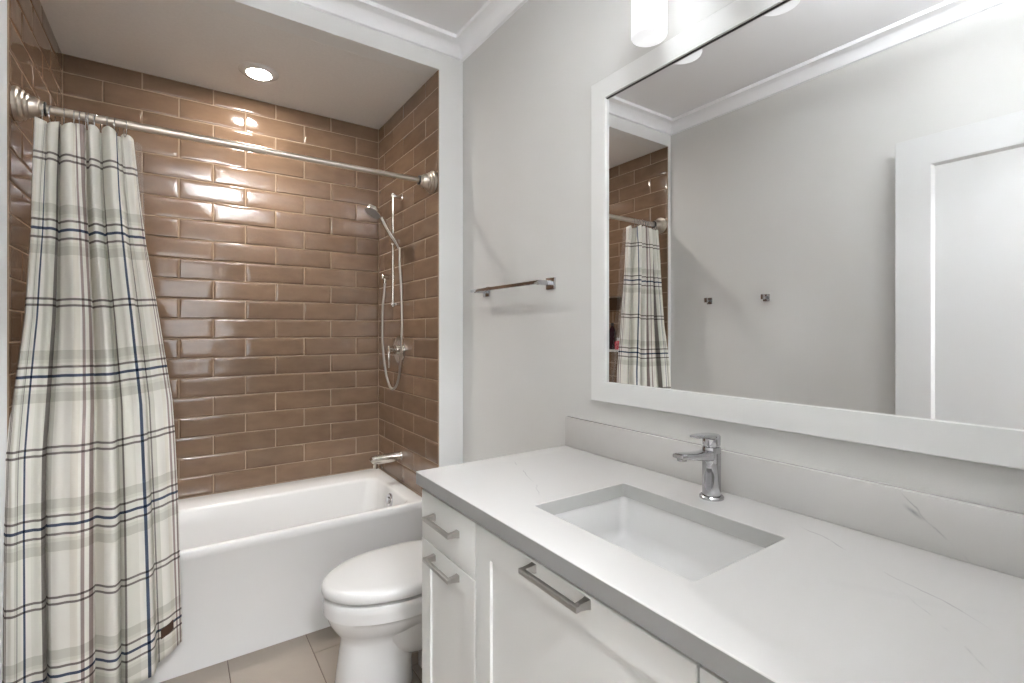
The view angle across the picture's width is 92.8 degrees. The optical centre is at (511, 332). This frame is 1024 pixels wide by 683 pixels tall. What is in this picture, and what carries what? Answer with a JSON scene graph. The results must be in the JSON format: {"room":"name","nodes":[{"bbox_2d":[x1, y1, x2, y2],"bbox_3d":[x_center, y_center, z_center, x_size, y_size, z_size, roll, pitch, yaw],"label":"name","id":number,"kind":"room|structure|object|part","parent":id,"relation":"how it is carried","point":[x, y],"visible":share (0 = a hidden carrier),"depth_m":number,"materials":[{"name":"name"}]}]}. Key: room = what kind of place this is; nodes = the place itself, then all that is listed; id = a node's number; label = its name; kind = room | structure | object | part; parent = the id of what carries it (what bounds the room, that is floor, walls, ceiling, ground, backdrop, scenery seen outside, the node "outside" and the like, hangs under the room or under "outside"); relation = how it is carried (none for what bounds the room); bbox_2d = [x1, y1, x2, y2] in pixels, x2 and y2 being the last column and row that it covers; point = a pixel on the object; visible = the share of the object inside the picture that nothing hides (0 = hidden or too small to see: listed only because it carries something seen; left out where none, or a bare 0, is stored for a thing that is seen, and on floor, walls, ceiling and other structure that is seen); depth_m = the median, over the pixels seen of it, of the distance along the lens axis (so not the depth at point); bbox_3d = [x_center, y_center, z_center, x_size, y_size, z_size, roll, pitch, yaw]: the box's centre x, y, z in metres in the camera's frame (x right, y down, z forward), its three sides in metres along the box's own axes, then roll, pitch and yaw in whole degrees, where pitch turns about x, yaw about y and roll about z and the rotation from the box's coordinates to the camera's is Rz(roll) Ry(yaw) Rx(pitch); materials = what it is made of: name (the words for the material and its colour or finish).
{"room":"bathroom","nodes":[
{"label":"bathroom","id":0,"kind":"room"},
{"bbox_2d":[7,0,62,437],"bbox_3d":[-1.919,0.000,1.881,0.153,2.708,0.869,0,0,-34],"label":"wall","id":1,"kind":"structure","parent":0,"point":[34,55],"depth_m":1.68,"materials":[{"name":"brown tile"}]},
{"bbox_2d":[62,53,378,499],"bbox_3d":[-1.513,0.000,2.753,2.010,2.708,0.123,0,0,-34],"label":"wall","id":2,"kind":"structure","parent":0,"point":[265,268],"depth_m":2.74,"materials":[{"name":"brown tile"}]},
{"bbox_2d":[0,0,462,682],"bbox_3d":[-1.107,-0.062,2.151,1.800,2.832,0.400,0,0,-34],"label":"wall","id":3,"kind":"structure","parent":0,"point":[288,16],"depth_m":2.35,"materials":[{"name":"white paint"}]},
{"bbox_2d":[10,85,437,193],"bbox_3d":[-1.024,-0.757,2.041,1.509,0.112,0.112,0,0,-34],"label":"curtain rod","id":4,"kind":"object","parent":3,"relation":"attached to","point":[24,106],"visible":0.96,"depth_m":1.85,"materials":[{"name":"silver metal"}]},
{"bbox_2d":[63,108,64,123],"bbox_3d":[-1.547,-0.741,1.682,0.003,0.063,0.045,0,0,-44],"label":"curtain ring","id":5,"kind":"object","parent":4,"relation":"hanging from","point":[63,108],"visible":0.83,"depth_m":1.67,"materials":[{"name":"silver metal"}]},
{"bbox_2d":[2,116,181,682],"bbox_3d":[-1.441,0.257,1.709,0.471,1.969,0.156,0,0,-34],"label":"shower curtain","id":6,"kind":"object","parent":4,"relation":"hanging from","point":[92,584],"visible":1,"depth_m":1.68,"materials":[{"name":"fabric"}]},
{"bbox_3d":[-1.024,-0.757,2.041,1.450,0.029,0.029,0,0,-34],"label":"rod","id":7,"kind":"part","parent":4,"relation":"part of","materials":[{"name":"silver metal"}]},
{"bbox_2d":[40,0,429,128],"bbox_3d":[-1.268,-1.354,2.397,1.550,0.100,0.788,0,0,-34],"label":"ceiling","id":8,"kind":"structure","parent":0,"point":[185,41],"depth_m":2.29,"materials":[{"name":"paint"}]},
{"bbox_2d":[238,62,278,81],"bbox_3d":[-1.270,-1.297,2.446,0.184,0.015,0.184,0,0,-34],"label":"recessed light","id":9,"kind":"object","parent":8,"relation":"in","point":[255,71],"visible":1,"depth_m":2.42,"materials":[{"name":"white plastic"}]},
{"bbox_2d":[160,626,421,682],"bbox_3d":[-0.559,1.404,1.459,1.680,0.100,3.098,0,0,-34],"label":"floor","id":10,"kind":"structure","parent":0,"point":[312,657],"depth_m":1.97,"materials":[{"name":"beige tile"}]},
{"bbox_2d":[138,468,422,682],"bbox_3d":[-1.267,1.110,2.396,1.506,0.487,0.747,0,0,-34],"label":"bathtub","id":11,"kind":"object","parent":10,"relation":"on","point":[255,562],"visible":0.4,"depth_m":2.19,"materials":[{"name":"ceramic"}]},
{"bbox_2d":[321,540,421,682],"bbox_3d":[-0.372,1.013,1.979,0.763,0.682,0.432,0,0,-34],"label":"toilet","id":12,"kind":"object","parent":10,"relation":"on","point":[372,600],"visible":0.48,"depth_m":1.77,"materials":[{"name":"white ceramic"}]},
{"bbox_3d":[-0.464,0.932,1.916,0.540,0.044,0.385,0,0,-34],"label":"lid","id":13,"kind":"part","parent":12,"relation":"part of","materials":[{"name":"white plastic"}]},
{"bbox_2d":[422,489,476,682],"bbox_3d":[0.049,0.906,1.498,0.630,0.896,0.322,0,0,-34],"label":"vanity cabinet","id":14,"kind":"object","parent":10,"relation":"on","point":[449,535],"visible":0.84,"depth_m":1.34,"materials":[{"name":"white paint"}]},
{"bbox_3d":[-0.197,0.530,1.330,0.035,0.018,0.158,0,0,-34],"label":"handle","id":15,"kind":"part","parent":14,"relation":"part of","materials":[{"name":"silver metal"}]},
{"bbox_3d":[-0.197,0.646,1.330,0.035,0.018,0.158,0,0,-34],"label":"handle","id":16,"kind":"part","parent":14,"relation":"part of","materials":[{"name":"silver metal"}]},
{"bbox_3d":[-0.174,0.544,1.345,0.020,0.141,0.318,0,0,-34],"label":"drawer","id":17,"kind":"part","parent":14,"relation":"part of","materials":[{"name":"white paint"}]},
{"bbox_2d":[476,523,701,682],"bbox_3d":[0.317,0.906,1.107,0.630,0.896,0.624,0,0,-34],"label":"base cabinet","id":18,"kind":"object","parent":10,"relation":"on","point":[534,625],"visible":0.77,"depth_m":0.97,"materials":[{"name":"white paint"}]},
{"bbox_3d":[0.076,0.487,0.932,0.035,0.018,0.176,0,0,-34],"label":"handle","id":19,"kind":"part","parent":18,"relation":"part of","materials":[{"name":"silver metal"}]},
{"bbox_2d":[416,446,1023,682],"bbox_3d":[0.336,0.438,1.099,0.612,0.037,1.324,0,0,-34],"label":"countertop","id":20,"kind":"structure","parent":18,"relation":"on","point":[822,601],"depth_m":0.80,"materials":[{"name":"white stone"}]},
{"bbox_2d":[555,496,763,580],"bbox_3d":[0.307,0.519,1.089,0.355,0.123,0.484,0,0,-34],"label":"sink","id":21,"kind":"object","parent":20,"relation":"in","point":[690,550],"visible":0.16,"depth_m":1.24,"materials":[{"name":"white ceramic"}]},
{"bbox_2d":[673,432,723,501],"bbox_3d":[0.462,0.336,1.206,0.166,0.167,0.059,0,0,-34],"label":"faucet","id":22,"kind":"object","parent":20,"relation":"on","point":[710,453],"visible":1,"depth_m":1.22,"materials":[{"name":"silver metal"}]},
{"bbox_3d":[0.455,0.308,1.201,0.148,0.036,0.035,0,0,-34],"label":"spout","id":23,"kind":"part","parent":22,"relation":"part of","materials":[{"name":"silver metal"}]},
{"bbox_3d":[0.485,0.269,1.222,0.094,0.032,0.044,0,0,-34],"label":"lever","id":24,"kind":"part","parent":22,"relation":"part of","materials":[{"name":"silver metal"}]},
{"bbox_2d":[700,665,728,682],"bbox_3d":[0.597,0.906,0.700,0.630,0.896,0.362,0,0,-34],"label":"vanity cabinet","id":25,"kind":"object","parent":10,"relation":"on","point":[706,676],"visible":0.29,"depth_m":0.68,"materials":[{"name":"white paint"}]},
{"bbox_2d":[379,70,438,496],"bbox_3d":[-0.602,0.000,2.785,0.033,2.708,0.869,0,0,-34],"label":"wall","id":26,"kind":"structure","parent":0,"point":[409,140],"depth_m":2.68,"materials":[{"name":"brown tile"}]},
{"bbox_2d":[369,451,402,468],"bbox_3d":[-0.720,0.726,2.768,0.185,0.079,0.058,0,0,-34],"label":"tub spout","id":27,"kind":"object","parent":26,"relation":"attached to","point":[396,456],"visible":1,"depth_m":2.75,"materials":[{"name":"silver metal"}]},
{"bbox_2d":[381,274,390,283],"bbox_3d":[-0.741,-0.323,2.900,0.070,0.069,0.058,0,0,-34],"label":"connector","id":28,"kind":"object","parent":26,"relation":"attached to","point":[385,277],"visible":0.63,"depth_m":2.88,"materials":[{"name":"silver metal"}]},
{"bbox_2d":[387,336,404,367],"bbox_3d":[-0.680,0.113,2.808,0.074,0.185,0.160,0,0,-34],"label":"shower valve","id":29,"kind":"object","parent":26,"relation":"attached to","point":[395,349],"visible":0.88,"depth_m":2.79,"materials":[{"name":"silver metal"}]},
{"bbox_3d":[-0.706,0.144,2.791,0.013,0.123,0.022,0,0,-34],"label":"lever","id":30,"kind":"part","parent":29,"relation":"part of","materials":[{"name":"silver metal"}]},
{"bbox_3d":[-0.654,0.101,2.826,0.010,0.160,0.160,0,0,-34],"label":"wall plate","id":31,"kind":"part","parent":29,"relation":"part of","materials":[{"name":"silver metal"}]},
{"bbox_2d":[390,193,402,306],"bbox_3d":[-0.650,-0.466,2.766,0.071,0.648,0.086,0,0,-34],"label":"shower rail","id":32,"kind":"object","parent":26,"relation":"attached to","point":[393,196],"visible":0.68,"depth_m":2.77,"materials":[{"name":"silver metal"}]},
{"bbox_2d":[365,205,402,389],"bbox_3d":[-0.699,-0.174,2.738,0.174,1.020,0.304,0,0,6],"label":"shower","id":33,"kind":"object","parent":32,"relation":"attached to","point":[372,211],"visible":1,"depth_m":2.73,"materials":[{"name":"silver metal"}]},
{"bbox_3d":[-0.676,-0.553,2.696,0.131,0.171,0.033,0,0,-41],"label":"handle","id":34,"kind":"part","parent":33,"relation":"part of","materials":[{"name":"silver metal"}]},
{"bbox_3d":[-0.677,-0.466,2.772,0.019,0.644,0.019,0,0,-34],"label":"rail","id":35,"kind":"part","parent":32,"relation":"part of","materials":[{"name":"silver metal"}]},
{"bbox_2d":[369,0,487,33],"bbox_3d":[-0.607,-1.518,1.529,2.080,0.120,3.328,0,0,-34],"label":"ceiling","id":36,"kind":"structure","parent":0,"point":[452,16],"depth_m":2.21,"materials":[{"name":"paint"}]},
{"bbox_2d":[463,0,1023,512],"bbox_3d":[0.149,-0.027,2.018,0.120,2.962,3.218,0,0,-34],"label":"wall","id":37,"kind":"structure","parent":0,"point":[527,87],"depth_m":1.92,"materials":[{"name":"paint"}]},
{"bbox_2d":[290,0,527,61],"bbox_3d":[-0.336,-1.421,1.135,1.680,0.075,2.148,0,0,-34],"label":"trim","id":38,"kind":"structure","parent":37,"relation":"attached to","point":[371,15],"depth_m":2.24,"materials":[{"name":"paint"}]},
{"bbox_2d":[470,277,555,296],"bbox_3d":[-0.013,-0.189,2.081,0.074,0.046,0.537,0,0,-34],"label":"towel bar","id":39,"kind":"object","parent":37,"relation":"attached to","point":[550,283],"visible":1,"depth_m":1.95,"materials":[{"name":"silver metal"}]},
{"bbox_2d":[631,0,666,46],"bbox_3d":[0.570,-0.962,1.174,0.140,0.239,0.708,0,0,-34],"label":"vanity light","id":40,"kind":"object","parent":37,"relation":"attached to","point":[648,17],"visible":1,"depth_m":1.36,"materials":[{"name":"white glass"}]},
{"bbox_2d":[565,416,1023,578],"bbox_3d":[0.580,0.366,1.266,0.021,0.107,1.324,0,0,-34],"label":"backsplash","id":41,"kind":"structure","parent":37,"relation":"attached to","point":[989,537],"depth_m":1.05,"materials":[{"name":"white stone"}]},
{"bbox_2d":[591,0,1023,469],"bbox_3d":[0.617,-0.311,1.211,0.019,1.090,1.184,0,0,-34],"label":"wall mirror","id":42,"kind":"object","parent":37,"relation":"attached to","point":[807,216],"visible":1,"depth_m":1.10,"materials":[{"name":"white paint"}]}
]}

